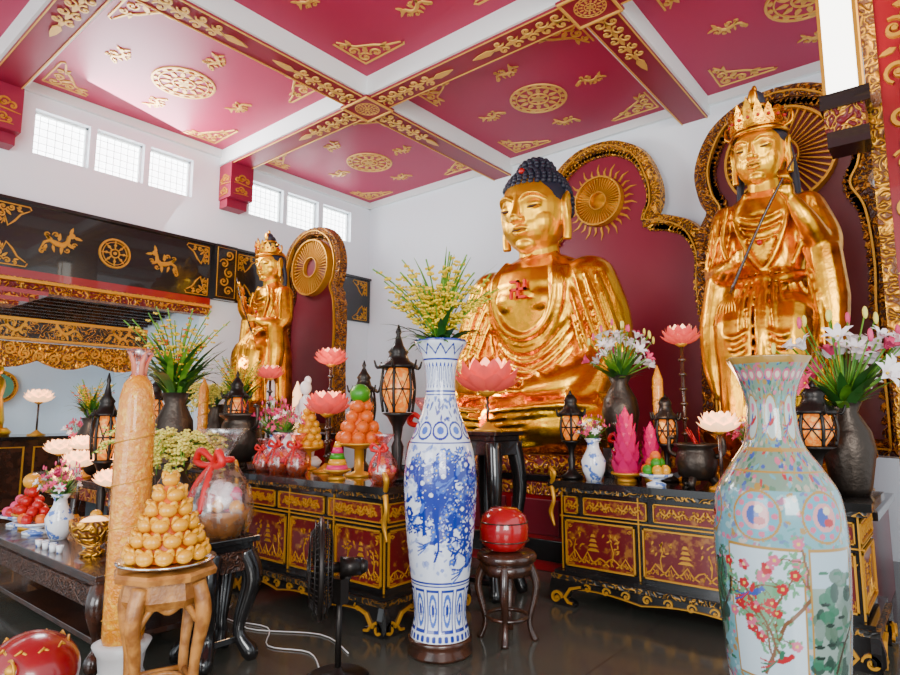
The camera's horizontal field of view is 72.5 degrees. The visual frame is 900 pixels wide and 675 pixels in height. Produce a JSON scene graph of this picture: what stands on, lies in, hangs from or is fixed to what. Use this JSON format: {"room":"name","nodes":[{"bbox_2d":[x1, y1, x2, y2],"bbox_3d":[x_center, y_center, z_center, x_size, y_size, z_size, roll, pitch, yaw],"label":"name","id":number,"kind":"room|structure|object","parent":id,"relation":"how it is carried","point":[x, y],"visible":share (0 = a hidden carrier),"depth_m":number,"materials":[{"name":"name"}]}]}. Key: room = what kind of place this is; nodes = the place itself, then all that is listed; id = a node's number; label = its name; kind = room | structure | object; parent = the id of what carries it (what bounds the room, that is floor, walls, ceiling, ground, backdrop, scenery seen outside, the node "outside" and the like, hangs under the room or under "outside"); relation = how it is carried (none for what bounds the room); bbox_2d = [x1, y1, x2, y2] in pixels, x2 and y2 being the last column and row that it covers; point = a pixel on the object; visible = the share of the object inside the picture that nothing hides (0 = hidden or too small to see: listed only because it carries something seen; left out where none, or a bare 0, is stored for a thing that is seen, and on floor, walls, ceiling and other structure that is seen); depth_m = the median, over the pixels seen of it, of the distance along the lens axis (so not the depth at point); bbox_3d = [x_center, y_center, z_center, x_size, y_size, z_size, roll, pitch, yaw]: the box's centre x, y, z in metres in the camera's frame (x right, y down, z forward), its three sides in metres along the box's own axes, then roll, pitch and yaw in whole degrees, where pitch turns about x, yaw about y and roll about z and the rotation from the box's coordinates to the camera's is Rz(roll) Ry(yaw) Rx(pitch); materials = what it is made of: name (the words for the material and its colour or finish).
{"room":"house of worship","nodes":[
{"label":"house of worship","id":0,"kind":"room"},
{"bbox_2d":[0,297,172,329],"bbox_3d":[-7.346,-0.625,7.720,3.300,0.725,7.150,-6,-9,39],"label":"ceiling","id":1,"kind":"structure","parent":0,"point":[47,308],"depth_m":9.35,"materials":[{"name":"brown wood"}]},
{"bbox_2d":[0,313,198,433],"bbox_3d":[-6.262,0.606,8.786,3.150,4.000,10.400,-6,-9,39],"label":"wall","id":2,"kind":"structure","parent":0,"point":[20,414],"depth_m":10.37,"materials":[{"name":"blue paint"}]},
{"bbox_2d":[0,91,369,467],"bbox_3d":[-4.962,-0.332,7.824,0.200,5.620,10.400,-6,-9,39],"label":"wall","id":3,"kind":"structure","parent":0,"point":[26,174],"depth_m":9.08,"materials":[{"name":"white paint"}]},
{"bbox_2d":[32,111,88,166],"bbox_3d":[-5.097,-2.548,7.994,0.090,0.580,0.640,-6,-9,39],"label":"window","id":4,"kind":"structure","parent":3,"relation":"in","point":[53,137],"depth_m":8.01,"materials":[{"name":"white glass"}]},
{"bbox_2d":[0,266,211,349],"bbox_3d":[-5.988,-0.511,6.544,0.580,0.815,7.100,-6,-9,39],"label":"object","id":5,"kind":"object","parent":3,"relation":"attached to","point":[17,286],"visible":0.98,"depth_m":7.93,"materials":[{"name":"gold metal"}]},
{"bbox_2d":[0,340,141,372],"bbox_3d":[-6.282,0.064,6.414,0.080,0.320,5.962,-6,-9,39],"label":"frieze","id":6,"kind":"object","parent":5,"relation":"attached to","point":[12,353],"visible":0.96,"depth_m":7.95,"materials":[{"name":"gold metal"}]},
{"bbox_2d":[95,132,141,182],"bbox_3d":[-4.642,-2.479,8.541,0.090,0.580,0.630,-6,-9,39],"label":"window","id":7,"kind":"structure","parent":3,"relation":"in","point":[115,156],"depth_m":8.57,"materials":[{"name":"white glass"}]},
{"bbox_2d":[149,149,190,196],"bbox_3d":[-4.187,-2.410,9.089,0.090,0.580,0.640,-6,-9,39],"label":"window","id":8,"kind":"structure","parent":3,"relation":"in","point":[166,172],"depth_m":9.12,"materials":[{"name":"white glass"}]},
{"bbox_2d":[0,194,371,323],"bbox_3d":[-4.828,-1.200,7.816,0.149,0.860,10.390,-6,-9,39],"label":"frieze","id":9,"kind":"object","parent":3,"relation":"attached to","point":[34,236],"visible":0.77,"depth_m":8.35,"materials":[{"name":"black wood"}]},
{"bbox_2d":[249,183,280,221],"bbox_3d":[-3.159,-2.254,10.325,0.090,0.580,0.650,-6,-9,39],"label":"window","id":10,"kind":"structure","parent":3,"relation":"in","point":[265,203],"depth_m":10.38,"materials":[{"name":"white glass"}]},
{"bbox_2d":[287,194,315,229],"bbox_3d":[-2.689,-2.182,10.891,0.090,0.580,0.670,-6,-9,39],"label":"window","id":11,"kind":"structure","parent":3,"relation":"in","point":[300,212],"depth_m":10.94,"materials":[{"name":"white glass"}]},
{"bbox_2d":[323,206,347,240],"bbox_3d":[-2.199,-2.108,11.481,0.090,0.580,0.670,-6,-9,39],"label":"window","id":12,"kind":"structure","parent":3,"relation":"in","point":[336,220],"depth_m":11.58,"materials":[{"name":"white glass"}]},
{"bbox_2d":[0,0,862,213],"bbox_3d":[-0.805,-3.099,4.588,10.740,0.940,10.600,-6,-9,39],"label":"ceiling beams","id":13,"kind":"structure","parent":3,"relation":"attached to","point":[43,29],"depth_m":7.10,"materials":[{"name":"white"}]},
{"bbox_2d":[0,0,861,202],"bbox_3d":[-0.832,-3.590,4.934,10.740,0.120,10.600,-6,-9,39],"label":"ceiling","id":14,"kind":"structure","parent":0,"point":[154,41],"depth_m":7.35,"materials":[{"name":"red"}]},
{"bbox_2d":[42,61,87,96],"bbox_3d":[-4.640,-3.188,7.577,0.672,0.014,0.510,-6,-9,39],"label":"ornament","id":15,"kind":"object","parent":14,"relation":"attached to","point":[80,91],"depth_m":7.62,"materials":[{"name":"gold"}]},
{"bbox_2d":[107,0,160,19],"bbox_3d":[-3.284,-3.343,6.354,0.500,0.014,0.336,-6,-9,39],"label":"ornament","id":16,"kind":"object","parent":14,"relation":"attached to","point":[147,11],"depth_m":6.30,"materials":[{"name":"gold"}]},
{"bbox_2d":[142,52,225,107],"bbox_3d":[-3.326,-3.178,7.660,1.874,0.014,0.749,-6,-9,39],"label":"ornament","id":17,"kind":"object","parent":14,"relation":"attached to","point":[181,83],"depth_m":7.64,"materials":[{"name":"gold"}]},
{"bbox_2d":[332,40,404,64],"bbox_3d":[-0.899,-3.281,6.844,0.667,0.014,0.512,-6,-9,39],"label":"ornament","id":18,"kind":"object","parent":14,"relation":"attached to","point":[353,47],"depth_m":6.95,"materials":[{"name":"gold"}]},
{"bbox_2d":[346,153,391,171],"bbox_3d":[-1.323,-2.874,10.066,0.760,0.014,0.752,-6,-9,39],"label":"ornament","id":19,"kind":"object","parent":14,"relation":"attached to","point":[373,155],"depth_m":10.06,"materials":[{"name":"gold"}]},
{"bbox_2d":[510,83,580,124],"bbox_3d":[1.322,-3.105,8.240,0.754,0.014,1.281,-6,-9,39],"label":"ornament","id":20,"kind":"object","parent":14,"relation":"attached to","point":[537,98],"depth_m":8.07,"materials":[{"name":"gold"}]},
{"bbox_2d":[611,92,658,120],"bbox_3d":[2.403,-3.102,8.262,0.668,0.014,0.502,-6,-9,39],"label":"ornament","id":21,"kind":"object","parent":14,"relation":"attached to","point":[645,100],"depth_m":8.23,"materials":[{"name":"gold"}]},
{"bbox_2d":[708,66,777,86],"bbox_3d":[3.504,-3.218,7.346,0.661,0.014,0.526,-6,-9,39],"label":"ornament","id":22,"kind":"object","parent":14,"relation":"attached to","point":[753,71],"depth_m":7.46,"materials":[{"name":"gold"}]},
{"bbox_2d":[764,0,815,22],"bbox_3d":[3.471,-3.355,6.259,0.430,0.014,0.588,-6,-9,39],"label":"ornament","id":23,"kind":"object","parent":14,"relation":"attached to","point":[811,14],"depth_m":6.29,"materials":[{"name":"gold"}]},
{"bbox_2d":[0,502,899,674],"bbox_3d":[-2.244,2.241,5.371,14.400,0.100,10.600,-6,-9,39],"label":"floor","id":24,"kind":"structure","parent":0,"point":[603,635],"depth_m":4.11,"materials":[{"name":"tile"}]},
{"bbox_2d":[0,629,80,674],"bbox_3d":[-1.996,1.641,2.898,0.440,0.470,0.426,-6,-9,39],"label":"fish","id":25,"kind":"object","parent":24,"relation":"on","point":[38,651],"visible":1,"depth_m":2.84},
{"bbox_2d":[0,433,85,523],"bbox_3d":[-7.060,1.948,8.235,1.400,1.200,3.800,-6,-9,39],"label":"altar","id":26,"kind":"object","parent":24,"relation":"on","point":[21,455],"visible":0.4,"depth_m":8.60,"materials":[{"name":"brown wood"}]},
{"bbox_2d":[23,389,53,435],"bbox_3d":[-6.138,1.112,9.142,0.401,0.686,0.406,-6,-9,39],"label":"lamp","id":27,"kind":"object","parent":26,"relation":"on","point":[37,396],"visible":1,"depth_m":9.09,"materials":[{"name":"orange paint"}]},
{"bbox_2d":[0,523,181,674],"bbox_3d":[-2.837,1.833,4.713,2.650,0.555,0.870,-6,-9,39],"label":"altar table","id":28,"kind":"object","parent":24,"relation":"on","point":[66,588],"visible":0.41,"depth_m":4.18,"materials":[{"name":"brown wood"}]},
{"bbox_2d":[11,473,47,530],"bbox_3d":[-3.545,1.380,5.189,0.260,0.462,0.260,-6,-9,39],"label":"pyramid","id":29,"kind":"object","parent":28,"relation":"on","point":[25,502],"visible":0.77,"depth_m":5.14,"materials":[{"name":"red food"}]},
{"bbox_2d":[12,500,49,535],"bbox_3d":[-3.355,1.455,4.983,0.320,0.262,0.320,-6,-9,39],"label":"fruit plate","id":30,"kind":"object","parent":28,"relation":"on","point":[33,519],"visible":0.86,"depth_m":4.91,"materials":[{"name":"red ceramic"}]},
{"bbox_2d":[33,459,83,540],"bbox_3d":[-3.022,1.251,4.760,0.361,0.610,0.390,-6,-9,39],"label":"flower vase","id":31,"kind":"object","parent":28,"relation":"on","point":[60,513],"visible":0.99,"depth_m":4.72,"materials":[{"name":"white ceramic"}]},
{"bbox_2d":[60,450,93,517],"bbox_3d":[-3.303,1.324,5.453,0.301,0.640,0.305,-6,-9,39],"label":"lamp","id":32,"kind":"object","parent":28,"relation":"on","point":[82,457],"visible":0.73,"depth_m":5.42,"materials":[{"name":"orange paint"}]},
{"bbox_2d":[68,515,108,556],"bbox_3d":[-2.450,1.359,4.216,0.310,0.260,0.310,-6,-9,39],"label":"bowl","id":33,"kind":"object","parent":28,"relation":"on","point":[91,532],"visible":0.9,"depth_m":4.13,"materials":[{"name":"gold metal"}]},
{"bbox_2d":[86,373,117,514],"bbox_3d":[-3.015,0.968,5.349,0.318,1.320,0.278,-6,-9,39],"label":"lantern","id":34,"kind":"object","parent":28,"relation":"on","point":[106,413],"visible":0.73,"depth_m":5.29,"materials":[{"name":"black metal"}]},
{"bbox_2d":[91,424,230,508],"bbox_3d":[-1.908,1.043,4.248,0.932,0.896,0.770,-5,-9,33],"label":"orchid arrangement","id":35,"kind":"object","parent":28,"relation":"on","point":[172,445],"visible":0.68,"depth_m":4.17,"materials":[{"name":"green plant"}]},
{"bbox_2d":[33,471,210,514],"bbox_3d":[-3.458,1.874,6.230,3.170,0.856,0.570,-6,-9,39],"label":"table","id":36,"kind":"object","parent":24,"relation":"on","point":[87,492],"visible":0.08,"depth_m":6.12,"materials":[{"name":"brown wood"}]},
{"bbox_2d":[43,439,71,472],"bbox_3d":[-4.444,1.347,6.986,0.341,0.378,0.345,-6,-9,39],"label":"lamp","id":37,"kind":"object","parent":36,"relation":"on","point":[58,447],"visible":0.84,"depth_m":6.92,"materials":[{"name":"orange paint"}]},
{"bbox_2d":[66,378,116,474],"bbox_3d":[-4.025,0.992,6.894,0.601,1.060,0.567,3,-8,-22],"label":"flower arrangement","id":38,"kind":"object","parent":36,"relation":"on","point":[90,402],"visible":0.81,"depth_m":6.82,"materials":[{"name":"green plant"}]},
{"bbox_2d":[112,306,234,484],"bbox_3d":[-2.465,0.554,5.583,1.052,1.601,1.123,-6,-9,39],"label":"flower arrangement","id":39,"kind":"object","parent":36,"relation":"on","point":[172,378],"visible":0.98,"depth_m":5.50,"materials":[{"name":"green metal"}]},
{"bbox_2d":[91,351,156,674],"bbox_3d":[-1.806,1.002,3.465,0.340,1.880,0.340,-6,-9,39],"label":"incense stick","id":40,"kind":"object","parent":24,"relation":"on","point":[132,471],"visible":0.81,"depth_m":3.40,"materials":[{"name":"beige wax"}]},
{"bbox_2d":[114,560,216,674],"bbox_3d":[-1.459,1.542,3.108,0.471,0.741,0.471,4,-8,-28],"label":"stool","id":41,"kind":"object","parent":24,"relation":"on","point":[163,592],"visible":0.99,"depth_m":3.01,"materials":[{"name":"brown wood"}]},
{"bbox_2d":[114,470,215,571],"bbox_3d":[-1.459,0.935,3.185,0.478,0.483,0.478,5,-9,-33],"label":"pyramid","id":42,"kind":"object","parent":41,"relation":"on","point":[169,535],"visible":1,"depth_m":3.08,"materials":[{"name":"orange food"}]},
{"bbox_2d":[153,454,260,531],"bbox_3d":[-2.739,1.871,6.809,2.950,1.007,0.970,-6,-9,39],"label":"table","id":43,"kind":"object","parent":24,"relation":"on","point":[194,472],"visible":0.02,"depth_m":5.88,"materials":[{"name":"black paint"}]},
{"bbox_2d":[192,379,208,462],"bbox_3d":[-2.666,0.886,6.611,0.170,0.900,0.170,-6,-9,39],"label":"candle","id":44,"kind":"object","parent":43,"relation":"on","point":[203,400],"visible":0.55,"depth_m":6.59,"materials":[{"name":"wax"}]},
{"bbox_2d":[187,377,252,444],"bbox_3d":[-2.668,0.920,6.984,0.736,0.925,0.714,-1,-7,10],"label":"flower arrangement","id":45,"kind":"object","parent":43,"relation":"on","point":[215,422],"visible":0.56,"depth_m":6.88,"materials":[{"name":"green plant"}]},
{"bbox_2d":[220,371,252,465],"bbox_3d":[-2.164,0.809,6.204,0.318,0.950,0.278,-6,-9,39],"label":"lantern","id":46,"kind":"object","parent":43,"relation":"on","point":[237,391],"visible":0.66,"depth_m":6.16,"materials":[{"name":"black metal"}]},
{"bbox_2d":[209,356,270,404],"bbox_3d":[-2.311,0.781,6.742,0.698,1.141,0.660,-6,-9,39],"label":"flower arrangement","id":47,"kind":"object","parent":43,"relation":"on","point":[246,387],"visible":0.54,"depth_m":6.74,"materials":[{"name":"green plant"}]},
{"bbox_2d":[219,397,263,468],"bbox_3d":[-2.029,0.924,5.959,0.418,0.680,0.418,1,-7,-6],"label":"incense burner","id":48,"kind":"object","parent":43,"relation":"on","point":[243,451],"visible":0.8,"depth_m":5.80,"materials":[{"name":"brown metal"}]},
{"bbox_2d":[256,365,283,444],"bbox_3d":[-1.848,0.787,6.270,0.281,1.010,0.285,-6,-9,39],"label":"lamp","id":49,"kind":"object","parent":43,"relation":"on","point":[270,373],"visible":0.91,"depth_m":6.26,"materials":[{"name":"orange paint"}]},
{"bbox_2d":[251,395,300,459],"bbox_3d":[-1.682,0.897,5.853,0.470,0.687,0.482,-1,-7,9],"label":"flower vase","id":50,"kind":"object","parent":43,"relation":"on","point":[272,412],"visible":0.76,"depth_m":5.82,"materials":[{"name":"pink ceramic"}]},
{"bbox_2d":[169,531,262,674],"bbox_3d":[-1.457,1.623,3.828,0.430,0.750,0.430,-6,-9,39],"label":"stand","id":51,"kind":"object","parent":24,"relation":"on","point":[235,554],"visible":0.64,"depth_m":3.79,"materials":[{"name":"black paint"}]},
{"bbox_2d":[188,428,251,539],"bbox_3d":[-1.454,0.920,3.916,0.422,0.667,0.423,-6,-9,39],"label":"gift basket","id":52,"kind":"object","parent":51,"relation":"on","point":[223,515],"visible":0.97,"depth_m":3.82,"materials":[{"name":"clear plastic"}]},
{"bbox_2d":[193,433,343,464],"bbox_3d":[-2.605,1.955,8.451,1.900,1.240,1.400,-6,-9,39],"label":"altar","id":53,"kind":"object","parent":24,"relation":"on","point":[319,453],"visible":0.05,"depth_m":8.17,"materials":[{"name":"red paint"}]},
{"bbox_2d":[224,230,293,434],"bbox_3d":[-2.590,-0.104,8.666,1.200,2.888,1.228,-6,-9,39],"label":"statue","id":54,"kind":"object","parent":53,"relation":"on","point":[263,336],"visible":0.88,"depth_m":8.43,"materials":[{"name":"gold metal"}]},
{"bbox_2d":[282,227,346,433],"bbox_3d":[-2.086,-0.136,9.223,1.489,3.124,0.160,-6,-9,39],"label":"bodhisattva mandorla","id":55,"kind":"object","parent":53,"relation":"on","point":[316,266],"visible":0.68,"depth_m":9.17,"materials":[{"name":"red paint"}]},
{"bbox_2d":[306,517,368,674],"bbox_3d":[-0.721,1.505,3.557,0.482,0.906,0.462,-6,-9,39],"label":"electric fan","id":56,"kind":"object","parent":24,"relation":"on","point":[337,588],"visible":1,"depth_m":3.51,"materials":[{"name":"black plastic"}]},
{"bbox_2d":[233,460,470,639],"bbox_3d":[-0.861,1.595,5.101,1.958,1.114,1.017,-6,-9,39],"label":"base cabinet","id":57,"kind":"object","parent":24,"relation":"on","point":[366,518],"visible":0.66,"depth_m":4.58,"materials":[{"name":"black paint"}]},
{"bbox_2d":[265,439,288,473],"bbox_3d":[-1.495,1.006,5.362,0.220,0.348,0.221,-6,-9,39],"label":"offering","id":58,"kind":"object","parent":57,"relation":"on","point":[276,465],"visible":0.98,"depth_m":5.30,"materials":[{"name":"red plastic"}]},
{"bbox_2d":[266,406,305,470],"bbox_3d":[-1.488,0.915,5.581,0.347,0.584,0.342,1,-7,-7],"label":"flower vase","id":59,"kind":"object","parent":57,"relation":"on","point":[287,432],"visible":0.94,"depth_m":5.55,"materials":[{"name":"white ceramic"}]},
{"bbox_2d":[284,440,308,475],"bbox_3d":[-1.287,0.985,5.192,0.220,0.348,0.221,-6,-9,39],"label":"offering","id":60,"kind":"object","parent":57,"relation":"on","point":[297,466],"visible":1,"depth_m":5.14,"materials":[{"name":"red plastic"}]},
{"bbox_2d":[292,376,321,466],"bbox_3d":[-1.427,0.824,6.073,0.336,0.888,0.336,-6,-9,39],"label":"figurine","id":61,"kind":"object","parent":57,"relation":"on","point":[305,387],"visible":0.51,"depth_m":6.05,"materials":[{"name":"white ceramic"}]},
{"bbox_2d":[294,407,323,470],"bbox_3d":[-1.305,0.929,5.670,0.280,0.578,0.280,-6,-9,39],"label":"cone","id":62,"kind":"object","parent":57,"relation":"on","point":[309,435],"visible":0.88,"depth_m":5.61,"materials":[{"name":"food"}]},
{"bbox_2d":[303,390,350,473],"bbox_3d":[-1.085,0.830,5.435,0.421,0.715,0.426,-6,-9,39],"label":"lamp","id":63,"kind":"object","parent":57,"relation":"on","point":[328,404],"visible":0.95,"depth_m":5.37,"materials":[{"name":"orange paint"}]},
{"bbox_2d":[314,347,347,467],"bbox_3d":[-1.121,0.661,5.748,0.321,1.129,0.325,-6,-9,39],"label":"lamp","id":64,"kind":"object","parent":57,"relation":"on","point":[331,357],"visible":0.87,"depth_m":5.72,"materials":[{"name":"orange paint"}]},
{"bbox_2d":[323,441,350,480],"bbox_3d":[-0.880,0.961,4.791,0.220,0.295,0.220,-6,-9,39],"label":"cone","id":65,"kind":"object","parent":57,"relation":"on","point":[337,466],"visible":1,"depth_m":4.74,"materials":[{"name":"multicoloured food"}]},
{"bbox_2d":[335,384,382,477],"bbox_3d":[-0.751,0.766,5.100,0.400,0.758,0.400,-6,-9,39],"label":"pyramid","id":66,"kind":"object","parent":57,"relation":"on","point":[359,430],"visible":0.95,"depth_m":5.02,"materials":[{"name":"orange food"}]},
{"bbox_2d":[347,360,378,471],"bbox_3d":[-0.791,0.707,5.598,0.318,1.000,0.278,-6,-9,39],"label":"lantern","id":67,"kind":"object","parent":57,"relation":"on","point":[363,378],"visible":0.35,"depth_m":5.58,"materials":[{"name":"black metal"}]},
{"bbox_2d":[368,443,396,483],"bbox_3d":[-0.492,0.897,4.543,0.227,0.360,0.228,-6,-9,39],"label":"offering","id":68,"kind":"object","parent":57,"relation":"on","point":[383,465],"visible":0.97,"depth_m":4.48,"materials":[{"name":"red plastic"}]},
{"bbox_2d":[374,325,421,480],"bbox_3d":[-0.412,0.502,4.851,0.402,1.220,0.351,-6,-9,39],"label":"lantern","id":69,"kind":"object","parent":57,"relation":"on","point":[398,391],"visible":0.98,"depth_m":4.78,"materials":[{"name":"black metal"}]},
{"bbox_2d":[407,631,472,664],"bbox_3d":[-0.064,1.952,3.922,0.420,0.110,0.420,-6,-9,39],"label":"stand","id":70,"kind":"object","parent":24,"relation":"on","point":[460,651],"visible":0.56,"depth_m":3.75,"materials":[{"name":"brown wood"}]},
{"bbox_2d":[404,337,476,644],"bbox_3d":[-0.064,0.965,4.046,0.481,1.903,0.481,-6,-9,39],"label":"floor vase","id":71,"kind":"object","parent":70,"relation":"on","point":[440,476],"visible":1,"depth_m":3.85,"materials":[{"name":"ceramic"}]},
{"bbox_2d":[372,247,498,355],"bbox_3d":[-0.096,-0.246,4.143,0.869,0.766,0.932,-6,-9,39],"label":"flower arrangement","id":72,"kind":"object","parent":71,"relation":"in","point":[435,310],"visible":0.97,"depth_m":4.06,"materials":[{"name":"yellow plant"}]},
{"bbox_2d":[467,431,527,602],"bbox_3d":[0.343,1.501,5.300,0.510,1.370,0.510,-6,-9,39],"label":"table","id":73,"kind":"object","parent":24,"relation":"on","point":[489,447],"visible":0.41,"depth_m":5.21,"materials":[{"name":"black paint"}]},
{"bbox_2d":[455,357,521,430],"bbox_3d":[0.337,0.502,5.405,0.601,0.638,0.609,-6,-9,39],"label":"lamp","id":74,"kind":"object","parent":73,"relation":"on","point":[486,378],"visible":0.98,"depth_m":5.26,"materials":[{"name":"orange paint"}]},
{"bbox_2d":[474,547,539,648],"bbox_3d":[0.390,1.758,4.183,0.410,0.580,0.410,-6,-9,39],"label":"round stool","id":75,"kind":"object","parent":24,"relation":"on","point":[505,566],"visible":0.95,"depth_m":4.10,"materials":[{"name":"brown wood"}]},
{"bbox_2d":[479,506,528,551],"bbox_3d":[0.374,1.323,4.251,0.346,0.300,0.344,-6,-9,39],"label":"drum","id":76,"kind":"object","parent":75,"relation":"on","point":[502,528],"visible":1,"depth_m":4.12,"materials":[{"name":"red wood"}]},
{"bbox_2d":[373,460,680,571],"bbox_3d":[1.126,1.981,7.384,3.340,0.920,2.480,-6,-9,39],"label":"altar","id":77,"kind":"object","parent":24,"relation":"on","point":[545,539],"visible":0.12,"depth_m":6.01,"materials":[{"name":"red paint"}]},
{"bbox_2d":[455,157,642,474],"bbox_3d":[0.979,-0.398,7.394,2.840,3.803,2.058,-6,-9,39],"label":"statue","id":78,"kind":"object","parent":77,"relation":"on","point":[545,309],"visible":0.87,"depth_m":7.01,"materials":[{"name":"gold metal"}]},
{"bbox_2d":[558,140,704,461],"bbox_3d":[2.104,-0.527,8.469,3.006,4.530,0.160,-6,-9,39],"label":"buddha mandorla","id":79,"kind":"object","parent":77,"relation":"on","point":[618,189],"visible":0.48,"depth_m":8.12,"materials":[{"name":"red"}]},
{"bbox_2d":[548,466,897,674],"bbox_3d":[1.906,1.546,4.598,2.245,1.084,0.878,-6,-9,39],"label":"base cabinet","id":80,"kind":"object","parent":24,"relation":"on","point":[639,544],"visible":0.68,"depth_m":4.48,"materials":[{"name":"black paint"}]},
{"bbox_2d":[555,390,585,479],"bbox_3d":[1.028,0.819,5.209,0.290,0.740,0.254,-6,-9,39],"label":"lantern","id":81,"kind":"object","parent":80,"relation":"on","point":[572,415],"visible":0.94,"depth_m":5.16,"materials":[{"name":"black metal"}]},
{"bbox_2d":[572,414,609,480],"bbox_3d":[1.177,0.897,5.019,0.290,0.539,0.278,3,-8,-20],"label":"flower vase","id":82,"kind":"object","parent":80,"relation":"on","point":[593,461],"visible":1,"depth_m":4.96,"materials":[{"name":"white ceramic"}]},
{"bbox_2d":[603,447,641,477],"bbox_3d":[1.486,1.077,5.292,0.240,0.250,0.240,-6,-9,39],"label":"stand","id":83,"kind":"object","parent":80,"relation":"on","point":[607,453],"visible":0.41,"depth_m":5.25,"materials":[{"name":"black paint"}]},
{"bbox_2d":[580,318,655,447],"bbox_3d":[1.502,0.393,5.374,0.655,1.128,0.676,-6,-9,39],"label":"lily arrangement","id":84,"kind":"object","parent":83,"relation":"on","point":[619,395],"visible":0.98,"depth_m":5.29,"materials":[{"name":"white plant"}]},
{"bbox_2d":[610,406,642,482],"bbox_3d":[1.423,0.858,4.954,0.259,0.600,0.263,-6,-9,39],"label":"tower","id":85,"kind":"object","parent":80,"relation":"on","point":[625,464],"visible":0.98,"depth_m":4.88,"materials":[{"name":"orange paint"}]},
{"bbox_2d":[640,421,661,481],"bbox_3d":[1.639,0.922,4.988,0.203,0.480,0.206,-6,-9,39],"label":"tower","id":86,"kind":"object","parent":80,"relation":"on","point":[650,444],"visible":0.5,"depth_m":4.96,"materials":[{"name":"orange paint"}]},
{"bbox_2d":[639,451,672,486],"bbox_3d":[1.551,0.986,4.622,0.240,0.262,0.240,-6,-9,39],"label":"fruit plate","id":87,"kind":"object","parent":80,"relation":"on","point":[655,469],"visible":1,"depth_m":4.56,"materials":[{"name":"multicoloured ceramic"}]},
{"bbox_2d":[651,365,664,459],"bbox_3d":[1.753,0.705,5.143,0.143,0.950,0.143,-6,-9,39],"label":"candle","id":88,"kind":"object","parent":80,"relation":"on","point":[657,380],"visible":0.29,"depth_m":5.14,"materials":[{"name":"orange wax"}]},
{"bbox_2d":[649,394,681,482],"bbox_3d":[1.754,0.810,4.972,0.262,0.700,0.230,-6,-9,39],"label":"lantern","id":89,"kind":"object","parent":80,"relation":"on","point":[665,419],"visible":0.92,"depth_m":4.93,"materials":[{"name":"black metal"}]},
{"bbox_2d":[660,324,700,482],"bbox_3d":[1.913,0.527,5.006,0.321,1.269,0.325,-6,-9,39],"label":"lamp","id":90,"kind":"object","parent":80,"relation":"on","point":[680,336],"visible":0.91,"depth_m":4.99,"materials":[{"name":"orange paint"}]},
{"bbox_2d":[667,426,725,488],"bbox_3d":[1.845,0.896,4.598,0.314,0.458,0.326,1,-7,-7],"label":"incense burner","id":91,"kind":"object","parent":80,"relation":"on","point":[695,461],"visible":0.89,"depth_m":4.49,"materials":[{"name":"brown metal"}]},
{"bbox_2d":[696,411,741,490],"bbox_3d":[1.934,0.805,4.379,0.301,0.560,0.305,-6,-9,39],"label":"lamp","id":92,"kind":"object","parent":80,"relation":"on","point":[719,423],"visible":0.97,"depth_m":4.34,"materials":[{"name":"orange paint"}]},
{"bbox_2d":[796,380,845,495],"bbox_3d":[2.424,0.665,4.067,0.374,0.760,0.327,-6,-9,39],"label":"lantern","id":93,"kind":"object","parent":80,"relation":"on","point":[817,429],"visible":0.8,"depth_m":4.00,"materials":[{"name":"black metal"}]},
{"bbox_2d":[771,306,899,495],"bbox_3d":[2.720,0.420,4.205,0.845,1.282,0.877,-6,-9,39],"label":"lily arrangement","id":94,"kind":"object","parent":80,"relation":"on","point":[851,466],"visible":0.94,"depth_m":4.07,"materials":[{"name":"brown metal"}]},
{"bbox_2d":[858,0,899,459],"bbox_3d":[3.680,-0.735,4.638,0.660,5.620,0.660,-6,-9,39],"label":"carved pillar","id":95,"kind":"structure","parent":24,"relation":"on","point":[879,19],"depth_m":4.65,"materials":[{"name":"red paint"}]},
{"bbox_2d":[815,0,874,158],"bbox_3d":[3.040,-2.321,4.769,0.320,1.800,0.280,-6,-9,39],"label":"wall lantern","id":96,"kind":"object","parent":95,"relation":"attached to","point":[846,102],"visible":1,"depth_m":4.65,"materials":[{"name":"white"}]},
{"bbox_2d":[872,493,894,601],"bbox_3d":[2.792,1.772,5.327,1.700,0.820,1.390,-6,-9,39],"label":"altar","id":97,"kind":"object","parent":24,"relation":"on","point":[881,532],"visible":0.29,"depth_m":4.83,"materials":[{"name":"red paint"}]},
{"bbox_2d":[695,86,878,490],"bbox_3d":[2.828,-0.505,5.454,1.530,3.658,1.424,4,-8,-31],"label":"statue","id":98,"kind":"object","parent":97,"relation":"on","point":[775,256],"visible":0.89,"depth_m":5.24,"materials":[{"name":"gold metal"}]},
{"bbox_2d":[694,82,898,458],"bbox_3d":[3.337,-0.720,6.071,1.773,3.720,0.160,-6,-9,39],"label":"bodhisattva mandorla","id":99,"kind":"object","parent":98,"relation":"attached to","point":[846,184],"visible":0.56,"depth_m":5.88,"materials":[{"name":"red paint"}]},
{"bbox_3d":[1.409,1.781,2.511,0.460,0.095,0.460,-6,-9,39],"label":"stand","id":100,"kind":"object","parent":24,"relation":"on","visible":0},
{"bbox_2d":[714,354,852,674],"bbox_3d":[1.409,0.916,2.620,0.513,1.668,0.513,-6,-9,39],"label":"floor vase","id":101,"kind":"object","parent":100,"relation":"on","point":[782,540],"visible":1,"depth_m":2.45,"materials":[{"name":"ceramic"}]},
{"bbox_2d":[366,61,899,561],"bbox_3d":[2.476,-0.240,8.554,10.740,5.620,0.200,-6,-9,39],"label":"wall","id":102,"kind":"structure","parent":0,"point":[464,218],"depth_m":10.54,"materials":[{"name":"white paint"}]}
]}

